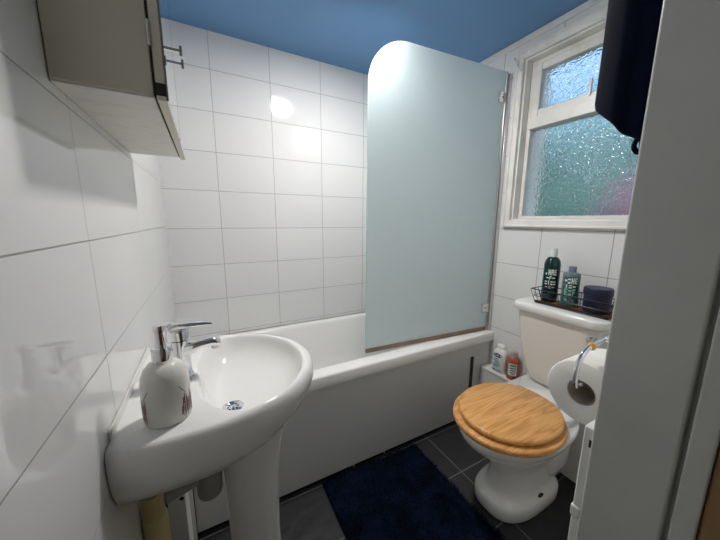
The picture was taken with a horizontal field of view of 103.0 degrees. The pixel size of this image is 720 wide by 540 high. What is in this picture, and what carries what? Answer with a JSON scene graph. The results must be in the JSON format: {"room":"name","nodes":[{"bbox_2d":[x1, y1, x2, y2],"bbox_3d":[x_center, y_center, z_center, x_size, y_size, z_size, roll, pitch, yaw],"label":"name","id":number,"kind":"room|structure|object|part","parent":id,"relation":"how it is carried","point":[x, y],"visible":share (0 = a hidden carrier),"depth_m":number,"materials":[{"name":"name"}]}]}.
{"room":"bathroom","nodes":[
{"label":"bathroom","id":0,"kind":"room"},
{"bbox_2d":[0,0,175,539],"bbox_3d":[-0.315,0.079,0.119,0.100,2.380,3.080,-5,11,-28],"label":"wall","id":1,"kind":"structure","parent":0,"point":[85,271],"depth_m":0.39,"materials":[{"name":"tile"}]},
{"bbox_2d":[37,0,186,159],"bbox_3d":[-0.482,-0.614,0.607,0.160,0.623,0.529,-5,11,-28],"label":"upper cabinet","id":2,"kind":"object","parent":1,"relation":"attached to","point":[116,60],"visible":1,"depth_m":0.44,"materials":[{"name":"white wood"}]},
{"bbox_3d":[-0.375,-0.597,0.516,0.013,0.623,0.256,-5,11,-28],"label":"cabinet door","id":3,"kind":"part","parent":2,"relation":"part of","materials":[{"name":"beige wood"}]},
{"bbox_3d":[-0.368,-0.598,0.519,0.003,0.621,0.254,-5,11,-28],"label":"mirror pane","id":4,"kind":"part","parent":2,"relation":"part of","materials":[{"name":"white metal"}]},
{"bbox_3d":[-0.492,-0.638,0.748,0.003,0.621,0.264,-5,11,-28],"label":"mirror pane","id":5,"kind":"part","parent":2,"relation":"part of","materials":[{"name":"white metal"}]},
{"bbox_3d":[-0.404,-0.484,0.631,0.020,0.020,0.007,-5,11,-28],"label":"door knob","id":6,"kind":"part","parent":2,"relation":"part of","materials":[{"name":"silver metal"}]},
{"bbox_3d":[-0.499,-0.637,0.745,0.013,0.623,0.266,-5,11,-28],"label":"cabinet door","id":7,"kind":"part","parent":2,"relation":"part of","materials":[{"name":"beige wood"}]},
{"bbox_3d":[-0.433,-0.493,0.685,0.020,0.020,0.007,-5,11,-28],"label":"door knob","id":8,"kind":"part","parent":2,"relation":"part of","materials":[{"name":"silver metal"}]},
{"bbox_2d":[158,21,367,338],"bbox_3d":[-0.210,-0.158,1.965,2.038,2.220,0.100,-5,11,-28],"label":"wall","id":9,"kind":"structure","parent":0,"point":[265,211],"depth_m":1.67,"materials":[{"name":"tile"}]},
{"bbox_2d":[172,0,587,74],"bbox_3d":[0.212,-1.157,1.005,2.038,0.080,1.860,-5,11,-28],"label":"ceiling","id":10,"kind":"structure","parent":0,"point":[347,34],"depth_m":1.36,"materials":[{"name":"blue paint"}]},
{"bbox_2d":[193,422,575,539],"bbox_3d":[0.137,1.036,1.350,1.898,0.080,1.860,-5,11,-28],"label":"floor","id":11,"kind":"structure","parent":0,"point":[308,513],"depth_m":1.24,"materials":[{"name":"tile"}]},
{"bbox_2d":[141,493,171,539],"bbox_3d":[-0.477,0.801,0.705,0.049,0.595,0.049,-5,11,-28],"label":"pipe","id":12,"kind":"object","parent":11,"relation":"on","point":[155,523],"visible":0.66,"depth_m":0.65,"materials":[{"name":"plastic"}]},
{"bbox_2d":[168,489,197,539],"bbox_3d":[-0.624,0.813,1.000,0.062,0.470,0.119,-5,11,-28],"label":"board","id":13,"kind":"object","parent":11,"relation":"on","point":[181,511],"visible":0.5,"depth_m":0.96,"materials":[{"name":"white paint"}]},
{"bbox_2d":[105,334,313,539],"bbox_3d":[-0.347,0.653,0.844,0.431,0.842,0.496,-5,11,-28],"label":"washbasin","id":14,"kind":"object","parent":11,"relation":"on","point":[245,390],"visible":0.96,"depth_m":0.67,"materials":[{"name":"white ceramic"}]},
{"bbox_2d":[139,321,191,428],"bbox_3d":[-0.378,0.197,0.552,0.082,0.190,0.082,-5,11,-28],"label":"soap dispenser","id":15,"kind":"object","parent":14,"relation":"on","point":[164,383],"visible":1,"depth_m":0.53,"materials":[{"name":"white ceramic"}]},
{"bbox_2d":[139,356,191,428],"bbox_3d":[-0.378,0.232,0.559,0.082,0.118,0.082,-5,11,-28],"label":"bottle","id":16,"kind":"object","parent":15,"relation":"on","point":[164,384],"depth_m":0.53,"materials":[{"name":"grey ceramic"}]},
{"bbox_2d":[164,470,222,504],"bbox_3d":[-0.417,0.552,0.727,0.064,0.095,0.130,9,13,42],"label":"trap","id":17,"kind":"object","parent":14,"relation":"attached to","point":[209,488],"visible":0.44,"depth_m":0.72,"materials":[{"name":"grey plastic"}]},
{"bbox_2d":[164,480,198,504],"bbox_3d":[-0.427,0.532,0.712,0.030,0.030,0.098,9,13,41],"label":"outlet","id":18,"kind":"object","parent":17,"relation":"attached to","point":[170,496],"depth_m":0.69,"materials":[{"name":"grey plastic"}]},
{"bbox_2d":[197,470,222,500],"bbox_3d":[-0.395,0.548,0.751,0.064,0.095,0.064,-5,11,-28],"label":"cup","id":19,"kind":"object","parent":17,"relation":"on","point":[208,488],"depth_m":0.73,"materials":[{"name":"grey plastic"}]},
{"bbox_2d":[167,320,220,377],"bbox_3d":[-0.414,0.193,0.719,0.116,0.140,0.052,-5,11,-28],"label":"mixer tap","id":20,"kind":"object","parent":14,"relation":"on","point":[178,333],"visible":0.78,"depth_m":0.70,"materials":[{"name":"silver metal"}]},
{"bbox_3d":[-0.417,0.133,0.706,0.091,0.018,0.036,-5,11,-28],"label":"lever","id":21,"kind":"part","parent":20,"relation":"part of","materials":[{"name":"silver metal"}]},
{"bbox_3d":[-0.404,0.192,0.724,0.094,0.042,0.040,-5,11,-28],"label":"spout","id":22,"kind":"part","parent":20,"relation":"part of","materials":[{"name":"silver metal"}]},
{"bbox_2d":[193,311,493,534],"bbox_3d":[-0.088,0.654,1.715,1.694,0.546,0.696,-5,11,-28],"label":"bathtub","id":23,"kind":"object","parent":11,"relation":"on","point":[357,407],"visible":0.54,"depth_m":1.46,"materials":[{"name":"white plastic"}]},
{"bbox_2d":[229,312,493,392],"bbox_3d":[-0.087,0.582,1.702,1.694,0.393,0.695,-5,11,-28],"label":"tub","id":24,"kind":"object","parent":23,"relation":"in","point":[335,345],"depth_m":1.65,"materials":[{"name":"white ceramic"}]},
{"bbox_2d":[322,444,505,539],"bbox_3d":[0.242,1.020,1.118,0.551,0.027,0.783,-5,11,-28],"label":"bath mat","id":25,"kind":"object","parent":11,"relation":"on","point":[402,494],"visible":1,"depth_m":1.22,"materials":[{"name":"blue fabric"}]},
{"bbox_2d":[453,296,612,523],"bbox_3d":[0.713,0.596,1.251,0.702,0.828,0.416,-5,11,-28],"label":"toilet","id":26,"kind":"object","parent":11,"relation":"on","point":[517,424],"visible":0.89,"depth_m":1.19,"materials":[{"name":"white ceramic"}]},
{"bbox_3d":[0.605,0.605,1.183,0.447,0.024,0.396,-5,11,-28],"label":"seat","id":27,"kind":"part","parent":26,"relation":"part of","materials":[{"name":"brown wood"}]},
{"bbox_3d":[0.612,0.576,1.181,0.420,0.022,0.362,-5,11,-28],"label":"lid","id":28,"kind":"part","parent":26,"relation":"part of","materials":[{"name":"brown wood"}]},
{"bbox_2d":[506,374,577,426],"bbox_3d":[0.875,0.680,1.342,0.330,0.234,0.300,-5,11,-28],"label":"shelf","id":29,"kind":"object","parent":26,"relation":"attached to","point":[525,381],"depth_m":1.35,"materials":[{"name":"brown wood"}]},
{"bbox_3d":[0.931,0.188,1.312,0.199,0.042,0.392,-5,11,-28],"label":"cistern lid","id":30,"kind":"part","parent":26,"relation":"part of","materials":[{"name":"white ceramic"}]},
{"bbox_2d":[530,286,614,319],"bbox_3d":[0.950,0.139,1.270,0.125,0.068,0.327,-5,11,-28],"label":"wire basket","id":31,"kind":"object","parent":26,"relation":"on","point":[578,309],"visible":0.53,"depth_m":1.24,"materials":[{"name":"black metal"}]},
{"bbox_2d":[540,248,560,301],"bbox_3d":[0.899,0.022,1.346,0.067,0.252,0.066,-5,11,-28],"label":"shampoo bottle","id":32,"kind":"object","parent":31,"relation":"in","point":[552,265],"visible":1,"depth_m":1.32,"materials":[{"name":"green plastic"}]},
{"bbox_2d":[559,266,580,306],"bbox_3d":[0.937,0.072,1.275,0.066,0.178,0.065,-5,11,-28],"label":"bottle","id":33,"kind":"object","parent":31,"relation":"in","point":[571,279],"visible":0.94,"depth_m":1.25,"materials":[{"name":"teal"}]},
{"bbox_2d":[582,285,614,314],"bbox_3d":[0.989,0.124,1.194,0.100,0.104,0.100,-5,11,-28],"label":"tub","id":34,"kind":"object","parent":31,"relation":"in","point":[602,294],"visible":0.97,"depth_m":1.16,"materials":[{"name":"blue"}]},
{"bbox_3d":[0.989,0.087,1.187,0.100,0.030,0.100,-5,11,-28],"label":"tub lid","id":35,"kind":"part","parent":34,"relation":"part of","materials":[{"name":"blue"}]},
{"bbox_3d":[0.914,0.274,1.129,0.029,0.049,0.067,6,11,29],"label":"flush lever","id":36,"kind":"part","parent":26,"relation":"part of","materials":[{"name":"silver metal"}]},
{"bbox_2d":[487,0,625,376],"bbox_3d":[1.026,-0.082,1.567,0.240,2.220,1.780,-5,11,-28],"label":"wall","id":37,"kind":"structure","parent":0,"point":[522,252],"depth_m":1.52,"materials":[{"name":"tile"}]},
{"bbox_2d":[365,41,512,352],"bbox_3d":[0.423,-0.321,1.500,0.850,1.458,0.041,-4,11,-25],"label":"screen","id":38,"kind":"object","parent":37,"relation":"attached to","point":[437,122],"visible":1,"depth_m":1.47,"materials":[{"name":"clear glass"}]},
{"bbox_3d":[0.786,-0.346,1.657,0.010,1.453,0.010,-5,11,-28],"label":"pivot rod","id":39,"kind":"part","parent":38,"relation":"part of","materials":[{"name":"silver metal"}]},
{"bbox_2d":[479,363,584,482],"bbox_3d":[1.001,0.823,1.414,0.082,0.330,0.938,-5,11,-28],"label":"trim","id":40,"kind":"structure","parent":37,"relation":"attached to","point":[487,375],"depth_m":1.36,"materials":[{"name":"white paint"}]},
{"bbox_2d":[492,343,507,374],"bbox_3d":[0.828,0.520,1.689,0.054,0.169,0.084,-5,11,-28],"label":"lotion bottle","id":41,"kind":"object","parent":40,"relation":"on","point":[500,355],"visible":0.98,"depth_m":1.67,"materials":[{"name":"white plastic"}]},
{"bbox_2d":[506,350,518,379],"bbox_3d":[0.865,0.536,1.619,0.060,0.162,0.059,-5,11,-28],"label":"oil bottle","id":42,"kind":"object","parent":40,"relation":"on","point":[513,360],"visible":0.94,"depth_m":1.60,"materials":[{"name":"brown plastic"}]},
{"bbox_2d":[480,0,602,64],"bbox_3d":[0.875,-1.167,1.409,0.010,0.030,1.580,-5,11,-28],"label":"trim","id":43,"kind":"structure","parent":37,"relation":"attached to","point":[590,3],"depth_m":1.38,"materials":[{"name":"paint"}]},
{"bbox_2d":[502,5,638,229],"bbox_3d":[1.050,-0.640,1.290,0.152,0.895,0.719,-5,11,-28],"label":"window","id":44,"kind":"structure","parent":37,"relation":"in","point":[568,166],"depth_m":1.38,"materials":[{"name":"paint"}]},
{"bbox_2d":[513,58,521,70],"bbox_3d":[0.811,-1.060,1.477,0.042,0.067,0.036,-5,11,-28],"label":"curtain hook","id":45,"kind":"object","parent":44,"relation":"attached to","point":[514,59],"visible":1,"depth_m":1.47,"materials":[{"name":"paint"}]},
{"bbox_3d":[1.055,-0.882,1.250,0.040,0.259,0.578,-5,11,-28],"label":"fanlight sash","id":46,"kind":"part","parent":44,"relation":"part of","materials":[{"name":"paint"}]},
{"bbox_3d":[1.059,-0.882,1.251,0.004,0.198,0.522,-5,11,-28],"label":"fanlight pane","id":47,"kind":"part","parent":44,"relation":"part of","materials":[{"name":"clear glass"}]},
{"bbox_3d":[1.060,-0.638,1.295,0.070,0.799,0.622,-5,11,-28],"label":"frame","id":48,"kind":"part","parent":44,"relation":"part of","materials":[{"name":"paint"}]},
{"bbox_3d":[1.061,-0.480,1.324,0.004,0.463,0.594,-5,11,-28],"label":"pane","id":49,"kind":"part","parent":44,"relation":"part of","materials":[{"name":"clear glass"}]},
{"bbox_3d":[0.842,0.085,0.594,1.015,2.220,0.112,-5,11,-28],"label":"wall","id":50,"kind":"structure","parent":0,"visible":0},
{"bbox_2d":[567,420,594,539],"bbox_3d":[0.362,0.679,0.512,0.066,0.912,0.018,-5,11,-28],"label":"batten","id":51,"kind":"object","parent":50,"relation":"attached to","point":[575,508],"visible":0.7,"depth_m":0.44,"materials":[{"name":"white paint"}]},
{"bbox_2d":[572,335,608,388],"bbox_3d":[0.453,0.154,0.496,0.192,0.094,0.063,-5,11,-28],"label":"toilet roll holder","id":52,"kind":"object","parent":50,"relation":"attached to","point":[589,347],"visible":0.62,"depth_m":0.48,"materials":[{"name":"silver metal"}]},
{"bbox_2d":[548,348,606,424],"bbox_3d":[0.428,0.209,0.520,0.103,0.112,0.112,-5,11,-28],"label":"toilet roll","id":53,"kind":"object","parent":52,"relation":"hanging from","point":[581,404],"visible":0.57,"depth_m":0.51,"materials":[{"name":"white paper"}]},
{"bbox_2d":[576,0,719,539],"bbox_3d":[0.370,0.137,0.367,0.036,2.030,0.082,-5,11,-28],"label":"trim","id":54,"kind":"structure","parent":50,"relation":"attached to","point":[668,285],"depth_m":0.34,"materials":[{"name":"paint"}]},
{"bbox_2d":[663,288,719,539],"bbox_3d":[0.398,0.143,0.333,0.019,2.030,0.006,-5,11,-28],"label":"trim","id":55,"kind":"structure","parent":50,"relation":"attached to","point":[717,305],"depth_m":0.33,"materials":[{"name":"paint"}]},
{"bbox_2d":[667,307,719,539],"bbox_3d":[0.397,0.145,0.318,0.036,2.030,0.020,-5,11,-28],"label":"trim","id":56,"kind":"structure","parent":50,"relation":"attached to","point":[703,448],"depth_m":0.32,"materials":[{"name":"paint"}]},
{"bbox_2d":[697,449,719,539],"bbox_3d":[0.584,0.217,-0.015,0.040,1.995,0.756,-5,11,-28],"label":"door","id":57,"kind":"structure","parent":50,"relation":"in","point":[709,529],"depth_m":0.32,"materials":[{"name":"brown wood"}]},
{"bbox_3d":[0.448,-0.827,0.307,0.040,0.040,0.040,-5,11,-28],"label":"wall hook","id":58,"kind":"object","parent":50,"relation":"attached to","visible":0},
{"bbox_2d":[595,0,662,154],"bbox_3d":[0.433,-0.498,0.385,0.218,0.682,0.083,-5,11,-28],"label":"hanging towel","id":59,"kind":"object","parent":58,"relation":"hanging from","point":[632,26],"visible":0.54,"depth_m":0.37,"materials":[{"name":"blue fabric"}]}
]}

